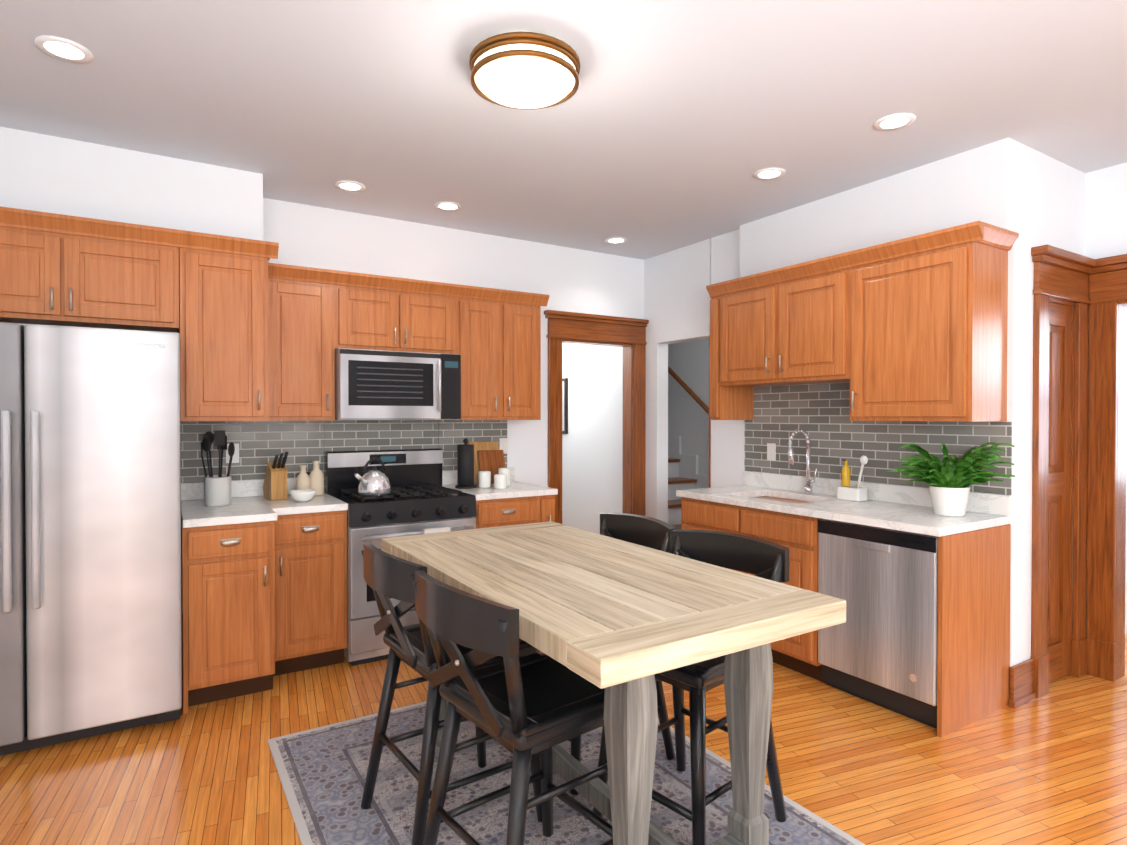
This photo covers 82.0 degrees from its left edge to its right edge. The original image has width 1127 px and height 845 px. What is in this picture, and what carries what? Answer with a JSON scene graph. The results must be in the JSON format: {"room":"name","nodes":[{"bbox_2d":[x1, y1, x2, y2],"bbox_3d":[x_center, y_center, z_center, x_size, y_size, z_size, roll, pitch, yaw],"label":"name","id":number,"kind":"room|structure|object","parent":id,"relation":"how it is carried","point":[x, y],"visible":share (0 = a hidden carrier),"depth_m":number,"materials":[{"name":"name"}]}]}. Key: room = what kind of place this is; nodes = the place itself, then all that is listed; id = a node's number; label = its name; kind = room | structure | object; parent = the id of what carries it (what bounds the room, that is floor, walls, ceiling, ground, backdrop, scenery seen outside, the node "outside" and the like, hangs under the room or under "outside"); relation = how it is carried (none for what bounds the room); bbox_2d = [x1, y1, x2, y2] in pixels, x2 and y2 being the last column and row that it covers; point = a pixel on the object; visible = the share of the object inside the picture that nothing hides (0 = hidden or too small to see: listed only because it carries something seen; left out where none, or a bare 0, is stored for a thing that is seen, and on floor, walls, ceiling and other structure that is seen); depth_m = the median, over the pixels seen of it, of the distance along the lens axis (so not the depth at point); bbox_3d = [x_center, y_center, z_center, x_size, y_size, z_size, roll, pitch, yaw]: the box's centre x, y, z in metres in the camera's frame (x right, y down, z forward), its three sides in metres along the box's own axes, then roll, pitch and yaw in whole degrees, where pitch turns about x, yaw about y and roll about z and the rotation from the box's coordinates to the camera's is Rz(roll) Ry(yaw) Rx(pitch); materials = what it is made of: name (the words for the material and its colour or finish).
{"room":"kitchen","nodes":[
{"label":"kitchen","id":0,"kind":"room"},
{"bbox_2d":[0,127,643,486],"bbox_3d":[-1.734,0.000,3.814,6.120,2.720,0.540,0,1,-32],"label":"wall","id":1,"kind":"structure","parent":0,"point":[51,174],"depth_m":4.08,"materials":[{"name":"white paint"}]},
{"bbox_2d":[0,206,183,331],"bbox_3d":[-2.426,-0.699,3.186,0.908,0.470,0.618,0,1,-32],"label":"upper cabinet","id":2,"kind":"object","parent":1,"relation":"attached to","point":[56,269],"depth_m":2.98,"materials":[{"name":"brown wood"}]},
{"bbox_2d":[176,231,271,420],"bbox_3d":[-1.869,-0.473,3.536,0.398,0.928,0.618,0,1,-32],"label":"upper cabinet","id":3,"kind":"object","parent":1,"relation":"attached to","point":[204,296],"depth_m":3.27,"materials":[{"name":"brown wood"}]},
{"bbox_2d":[268,263,339,420],"bbox_3d":[-1.602,-0.452,3.861,0.394,0.878,0.347,0,1,-32],"label":"upper cabinet","id":4,"kind":"object","parent":1,"relation":"attached to","point":[317,317],"depth_m":3.72,"materials":[{"name":"brown wood"}]},
{"bbox_2d":[180,420,506,492],"bbox_3d":[-1.309,0.220,4.252,2.098,0.471,0.007,0,1,-32],"label":"tile backsplash","id":5,"kind":"structure","parent":1,"relation":"attached to","point":[262,444],"depth_m":4.07,"materials":[{"name":"grey tile"}]},
{"bbox_2d":[226,443,238,462],"bbox_3d":[-1.959,0.182,3.837,0.070,0.115,0.009,0,1,-32],"label":"electrical outlet plate","id":6,"kind":"object","parent":5,"relation":"attached to","point":[235,459],"depth_m":3.84,"materials":[{"name":"white plastic"}]},
{"bbox_2d":[499,438,507,453],"bbox_3d":[-0.440,0.173,4.783,0.070,0.115,0.009,0,1,-32],"label":"electrical outlet plate","id":7,"kind":"object","parent":5,"relation":"attached to","point":[503,444],"depth_m":4.78,"materials":[{"name":"white plastic"}]},
{"bbox_2d":[340,271,459,353],"bbox_3d":[-1.109,-0.668,4.166,0.768,0.450,0.347,0,1,-32],"label":"upper cabinet","id":8,"kind":"object","parent":1,"relation":"attached to","point":[378,312],"depth_m":4.01,"materials":[{"name":"brown wood"}]},
{"bbox_2d":[335,348,460,419],"bbox_3d":[-1.076,-0.228,4.117,0.756,0.420,0.470,0,1,-32],"label":"microwave","id":9,"kind":"object","parent":8,"relation":"attached to","point":[383,385],"visible":0.98,"depth_m":3.93,"materials":[{"name":"silver metal"}]},
{"bbox_2d":[460,285,543,419],"bbox_3d":[-0.513,-0.458,4.539,0.636,0.878,0.347,0,1,-32],"label":"upper cabinet","id":10,"kind":"object","parent":1,"relation":"attached to","point":[500,330],"depth_m":4.40,"materials":[{"name":"brown wood"}]},
{"bbox_2d":[544,310,648,523],"bbox_3d":[0.249,0.244,5.259,0.982,2.205,0.188,0,1,-32],"label":"door frame","id":11,"kind":"structure","parent":1,"relation":"attached to","point":[579,328],"depth_m":5.32,"materials":[{"name":"brown wood"}]},
{"bbox_2d":[0,634,1126,844],"bbox_3d":[0.758,1.393,3.023,9.500,0.050,10.700,0,1,-32],"label":"floor","id":12,"kind":"structure","parent":0,"point":[1050,768],"depth_m":2.57,"materials":[{"name":"brown wood"}]},
{"bbox_2d":[0,322,181,755],"bbox_3d":[-2.305,0.478,3.000,0.906,1.780,0.885,0,1,-32],"label":"fridge","id":13,"kind":"object","parent":12,"relation":"on","point":[90,550],"visible":1,"depth_m":2.73,"materials":[{"name":"silver metal"}]},
{"bbox_2d":[181,478,347,713],"bbox_3d":[-1.642,0.855,3.558,0.794,1.015,0.841,0,1,-32],"label":"base cabinet","id":14,"kind":"object","parent":12,"relation":"on","point":[264,590],"visible":0.96,"depth_m":3.22,"materials":[{"name":"brown wood"}]},
{"bbox_2d":[201,430,234,506],"bbox_3d":[-1.870,0.244,3.508,0.164,0.405,0.161,0,1,-32],"label":"utensil crock","id":15,"kind":"object","parent":14,"relation":"on","point":[217,491],"visible":1,"depth_m":3.46,"materials":[{"name":"grey ceramic"}]},
{"bbox_2d":[263,452,287,499],"bbox_3d":[-1.667,0.305,3.766,0.090,0.278,0.208,0,1,-42],"label":"knife block","id":16,"kind":"object","parent":14,"relation":"on","point":[275,484],"visible":1,"depth_m":3.73,"materials":[{"name":"brown wood"}]},
{"bbox_2d":[289,489,315,501],"bbox_3d":[-1.472,0.415,3.662,0.144,0.060,0.144,0,1,-32],"label":"bowl","id":17,"kind":"object","parent":14,"relation":"on","point":[303,495],"visible":1,"depth_m":3.62,"materials":[{"name":"white ceramic"}]},
{"bbox_2d":[296,465,309,489],"bbox_3d":[-1.566,0.350,3.898,0.080,0.187,0.080,0,1,-32],"label":"bottle","id":18,"kind":"object","parent":14,"relation":"on","point":[303,480],"visible":0.73,"depth_m":3.87,"materials":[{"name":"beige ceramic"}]},
{"bbox_2d":[309,461,323,495],"bbox_3d":[-1.509,0.338,3.957,0.090,0.209,0.090,0,1,-32],"label":"bottle","id":19,"kind":"object","parent":14,"relation":"on","point":[316,476],"visible":0.83,"depth_m":3.93,"materials":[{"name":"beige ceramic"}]},
{"bbox_2d":[325,448,476,665],"bbox_3d":[-1.000,0.771,4.005,0.760,1.175,0.703,0,1,-32],"label":"stove","id":20,"kind":"object","parent":12,"relation":"on","point":[419,499],"visible":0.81,"depth_m":3.78,"materials":[{"name":"silver metal"}]},
{"bbox_2d":[355,458,390,495],"bbox_3d":[-1.130,0.314,3.816,0.226,0.213,0.190,0,1,-32],"label":"kettle","id":21,"kind":"object","parent":20,"relation":"on","point":[374,482],"visible":1,"depth_m":3.76,"materials":[{"name":"silver metal"}]},
{"bbox_2d":[442,467,557,528],"bbox_3d":[-0.450,0.847,4.407,0.591,1.015,0.661,0,1,-32],"label":"base cabinet","id":22,"kind":"object","parent":12,"relation":"on","point":[515,503],"visible":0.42,"depth_m":4.18,"materials":[{"name":"brown wood"}]},
{"bbox_2d":[455,438,475,488],"bbox_3d":[-0.657,0.272,4.357,0.140,0.333,0.140,0,1,-32],"label":"towel stand","id":23,"kind":"object","parent":22,"relation":"on","point":[465,465],"visible":1,"depth_m":4.31,"materials":[{"name":"black metal"}]},
{"bbox_2d":[478,471,490,487],"bbox_3d":[-0.534,0.383,4.388,0.086,0.112,0.086,0,1,-32],"label":"canister","id":24,"kind":"object","parent":22,"relation":"on","point":[484,479],"visible":1,"depth_m":4.35,"materials":[{"name":"white ceramic"}]},
{"bbox_2d":[467,441,504,483],"bbox_3d":[-0.546,0.286,4.634,0.260,0.296,0.118,0,1,-32],"label":"cutting boards","id":25,"kind":"object","parent":22,"relation":"on","point":[488,456],"visible":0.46,"depth_m":4.62,"materials":[{"name":"brown wood"}]},
{"bbox_2d":[494,474,506,488],"bbox_3d":[-0.420,0.391,4.318,0.086,0.097,0.086,0,1,-32],"label":"canister","id":26,"kind":"object","parent":22,"relation":"on","point":[500,481],"visible":1,"depth_m":4.28,"materials":[{"name":"white ceramic"}]},
{"bbox_2d":[498,468,510,485],"bbox_3d":[-0.407,0.374,4.467,0.086,0.127,0.086,0,1,-32],"label":"canister","id":27,"kind":"object","parent":22,"relation":"on","point":[507,471],"visible":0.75,"depth_m":4.44,"materials":[{"name":"white ceramic"}]},
{"bbox_2d":[267,701,864,844],"bbox_3d":[0.031,1.371,2.157,1.550,0.008,2.440,0,1,-32],"label":"rug","id":28,"kind":"object","parent":12,"relation":"on","point":[322,771],"visible":0.48,"depth_m":2.37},
{"bbox_2d":[361,541,541,844],"bbox_3d":[-0.396,0.889,2.249,0.526,0.952,0.484,0,1,-36],"label":"stool","id":29,"kind":"object","parent":28,"relation":"on","point":[387,576],"visible":0.62,"depth_m":2.10,"materials":[{"name":"black wood"}]},
{"bbox_2d":[413,571,612,844],"bbox_3d":[-0.108,0.893,1.825,0.526,0.952,0.484,0,1,-39],"label":"stool","id":30,"kind":"object","parent":28,"relation":"on","point":[524,709],"visible":0.83,"depth_m":1.71,"materials":[{"name":"black wood"}]},
{"bbox_2d":[381,521,845,844],"bbox_3d":[0.011,0.931,2.314,0.854,0.862,1.634,0,1,-32],"label":"dining table","id":31,"kind":"object","parent":28,"relation":"on","point":[622,622],"visible":0.9,"depth_m":1.84,"materials":[{"name":"beige wood"}]},
{"bbox_2d":[568,513,674,794],"bbox_3d":[0.134,0.885,2.689,0.526,0.952,0.484,0,1,-32],"label":"stool","id":32,"kind":"object","parent":28,"relation":"on","point":[647,531],"visible":0.12,"depth_m":2.73,"materials":[{"name":"black wood"}]},
{"bbox_2d":[593,530,788,844],"bbox_3d":[0.441,0.889,2.233,0.525,0.952,0.484,0,1,-42],"label":"stool","id":33,"kind":"object","parent":28,"relation":"on","point":[763,558],"visible":0.35,"depth_m":2.20,"materials":[{"name":"black wood"}]},
{"bbox_2d":[668,458,696,529],"bbox_3d":[0.662,0.382,6.713,0.980,1.900,2.520,0,1,-32],"label":"stairs","id":34,"kind":"structure","parent":12,"relation":"on","point":[676,482],"depth_m":6.41,"materials":[{"name":"white paint"}]},
{"bbox_2d":[676,495,883,682],"bbox_3d":[1.286,0.921,3.935,0.630,0.875,1.025,0,1,-32],"label":"base cabinet","id":35,"kind":"object","parent":12,"relation":"on","point":[797,532],"depth_m":3.53,"materials":[{"name":"brown wood"}]},
{"bbox_2d":[676,483,1010,538],"bbox_3d":[1.445,0.465,3.668,0.638,0.038,1.676,0,1,-32],"label":"countertop","id":36,"kind":"structure","parent":35,"relation":"on","point":[908,517],"depth_m":3.31,"materials":[{"name":"white stone"}]},
{"bbox_2d":[788,428,817,493],"bbox_3d":[1.460,0.239,3.956,0.208,0.406,0.090,0,1,-32],"label":"faucet","id":37,"kind":"object","parent":36,"relation":"on","point":[808,487],"visible":1,"depth_m":4.00,"materials":[{"name":"silver metal"}]},
{"bbox_2d":[837,455,867,501],"bbox_3d":[1.662,0.314,3.699,0.090,0.261,0.171,0,1,-32],"label":"sink caddy","id":38,"kind":"object","parent":36,"relation":"on","point":[846,491],"visible":0.98,"depth_m":3.68,"materials":[{"name":"white ceramic"}]},
{"bbox_2d":[887,442,1014,516],"bbox_3d":[1.858,0.271,3.130,0.459,0.360,0.496,0,1,-32],"label":"fern plant","id":39,"kind":"object","parent":36,"relation":"on","point":[951,480],"visible":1,"depth_m":3.09,"materials":[{"name":"green plant"}]},
{"bbox_2d":[818,519,937,728],"bbox_3d":[1.710,0.931,3.235,0.596,0.868,0.604,0,1,-32],"label":"dishwasher","id":40,"kind":"object","parent":12,"relation":"on","point":[879,646],"visible":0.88,"depth_m":3.04,"materials":[{"name":"silver metal"}]},
{"bbox_2d":[0,0,1126,259],"bbox_3d":[0.758,-1.377,2.997,9.500,0.050,10.700,0,1,-32],"label":"ceiling","id":41,"kind":"structure","parent":0,"point":[670,126],"depth_m":2.71,"materials":[{"name":"white paint"}]},
{"bbox_2d":[34,35,915,243],"bbox_3d":[-0.372,-1.349,3.071,3.370,0.006,2.410,0,1,-32],"label":"recessed lights","id":42,"kind":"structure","parent":41,"relation":"attached to","point":[63,49],"depth_m":2.88,"materials":[{"name":"white"}]},
{"bbox_2d":[469,32,579,109],"bbox_3d":[-0.143,-1.284,2.401,0.410,0.124,0.410,0,1,-32],"label":"ceiling light","id":43,"kind":"object","parent":41,"relation":"attached to","point":[524,70],"visible":1,"depth_m":2.29,"materials":[{"name":"white glass"}]},
{"bbox_2d":[668,338,708,474],"bbox_3d":[1.476,-0.026,6.509,0.120,2.720,4.320,0,1,-32],"label":"wall","id":44,"kind":"structure","parent":0,"point":[688,415],"depth_m":6.60,"materials":[{"name":"white paint"}]},
{"bbox_2d":[668,436,708,488],"bbox_3d":[1.089,0.260,6.989,0.028,2.140,2.500,0,1,-32],"label":"trim","id":45,"kind":"structure","parent":44,"relation":"attached to","point":[688,466],"depth_m":6.68,"materials":[{"name":"white paint"}]},
{"bbox_2d":[668,366,708,414],"bbox_3d":[1.054,-0.676,6.958,0.110,2.090,2.729,0,1,-32],"label":"stair rail","id":46,"kind":"object","parent":44,"relation":"attached to","point":[691,393],"visible":0.15,"depth_m":6.53,"materials":[{"name":"brown wood"}]},
{"bbox_2d":[562,141,1025,666],"bbox_3d":[0.787,-0.016,5.431,0.150,2.720,5.380,0,1,-32],"label":"wall","id":47,"kind":"structure","parent":0,"point":[677,298],"depth_m":5.31,"materials":[{"name":"white paint"}]},
{"bbox_2d":[562,378,567,433],"bbox_3d":[-0.026,-0.167,6.597,0.034,0.560,0.220,0,1,-32],"label":"picture frame","id":48,"kind":"object","parent":47,"relation":"attached to","point":[564,405],"visible":0.4,"depth_m":6.51,"materials":[{"name":"black"}]},
{"bbox_2d":[709,335,710,487],"bbox_3d":[1.144,0.350,4.871,0.128,2.000,0.014,0,1,-32],"label":"trim","id":49,"kind":"structure","parent":47,"relation":"attached to","point":[709,424],"depth_m":4.83,"materials":[{"name":"brown wood"}]},
{"bbox_2d":[714,252,849,388],"bbox_3d":[1.419,-0.577,3.974,0.347,0.670,0.955,0,1,-32],"label":"upper cabinet","id":50,"kind":"object","parent":47,"relation":"attached to","point":[789,325],"depth_m":3.83,"materials":[{"name":"brown wood"}]},
{"bbox_2d":[744,471,1010,514],"bbox_3d":[1.707,0.395,3.831,0.020,0.099,1.676,0,1,-32],"label":"backsplash","id":51,"kind":"structure","parent":47,"relation":"attached to","point":[991,504],"depth_m":3.65,"materials":[{"name":"white stone"}]},
{"bbox_2d":[740,137,1014,277],"bbox_3d":[1.693,-1.137,3.806,0.060,0.446,1.680,0,1,-32],"label":"bulkhead","id":52,"kind":"object","parent":47,"relation":"attached to","point":[970,186],"visible":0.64,"depth_m":3.56,"materials":[{"name":"white paint"}]},
{"bbox_2d":[744,382,1011,494],"bbox_3d":[1.714,0.052,3.831,0.007,0.582,1.675,0,1,-32],"label":"tile backsplash","id":53,"kind":"structure","parent":47,"relation":"attached to","point":[819,414],"depth_m":3.88,"materials":[{"name":"grey tile"}]},
{"bbox_2d":[767,443,775,460],"bbox_3d":[1.391,0.197,4.337,0.009,0.115,0.070,0,1,-32],"label":"outlet plates","id":54,"kind":"object","parent":53,"relation":"attached to","point":[771,451],"visible":1,"depth_m":4.33,"materials":[{"name":"white plastic"}]},
{"bbox_2d":[842,221,1013,421],"bbox_3d":[1.836,-0.456,3.307,0.347,0.898,0.620,0,1,-32],"label":"upper cabinet","id":55,"kind":"object","parent":47,"relation":"attached to","point":[913,328],"depth_m":3.11,"materials":[{"name":"brown wood"}]},
{"bbox_2d":[1009,659,1035,707],"bbox_3d":[1.816,1.267,3.622,1.669,0.190,9.599,0,1,-32],"label":"baseboard","id":56,"kind":"structure","parent":47,"relation":"attached to","point":[1022,692],"depth_m":3.15,"materials":[{"name":"brown wood"}]},
{"bbox_2d":[1023,146,1084,660],"bbox_3d":[2.572,0.004,3.445,0.800,2.720,0.120,0,1,-32],"label":"wall","id":57,"kind":"structure","parent":0,"point":[1055,202],"depth_m":3.23,"materials":[{"name":"white paint"}]},
{"bbox_2d":[1085,162,1126,674],"bbox_3d":[4.136,0.021,1.580,0.120,2.720,4.700,0,1,-32],"label":"wall","id":58,"kind":"structure","parent":0,"point":[1105,212],"depth_m":3.46,"materials":[{"name":"white paint"}]},
{"bbox_2d":[1031,245,1126,697],"bbox_3d":[2.908,0.253,2.956,0.750,2.230,1.310,0,1,-32],"label":"door frame","id":59,"kind":"structure","parent":58,"relation":"attached to","point":[1094,290],"depth_m":3.43,"materials":[{"name":"brown wood"}]},
{"bbox_2d":[1125,438,1126,634],"bbox_3d":[3.686,-0.004,4.257,1.950,2.720,0.120,0,1,-32],"label":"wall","id":60,"kind":"structure","parent":0,"point":[1126,553],"depth_m":4.11,"materials":[{"name":"white paint"}]}
]}

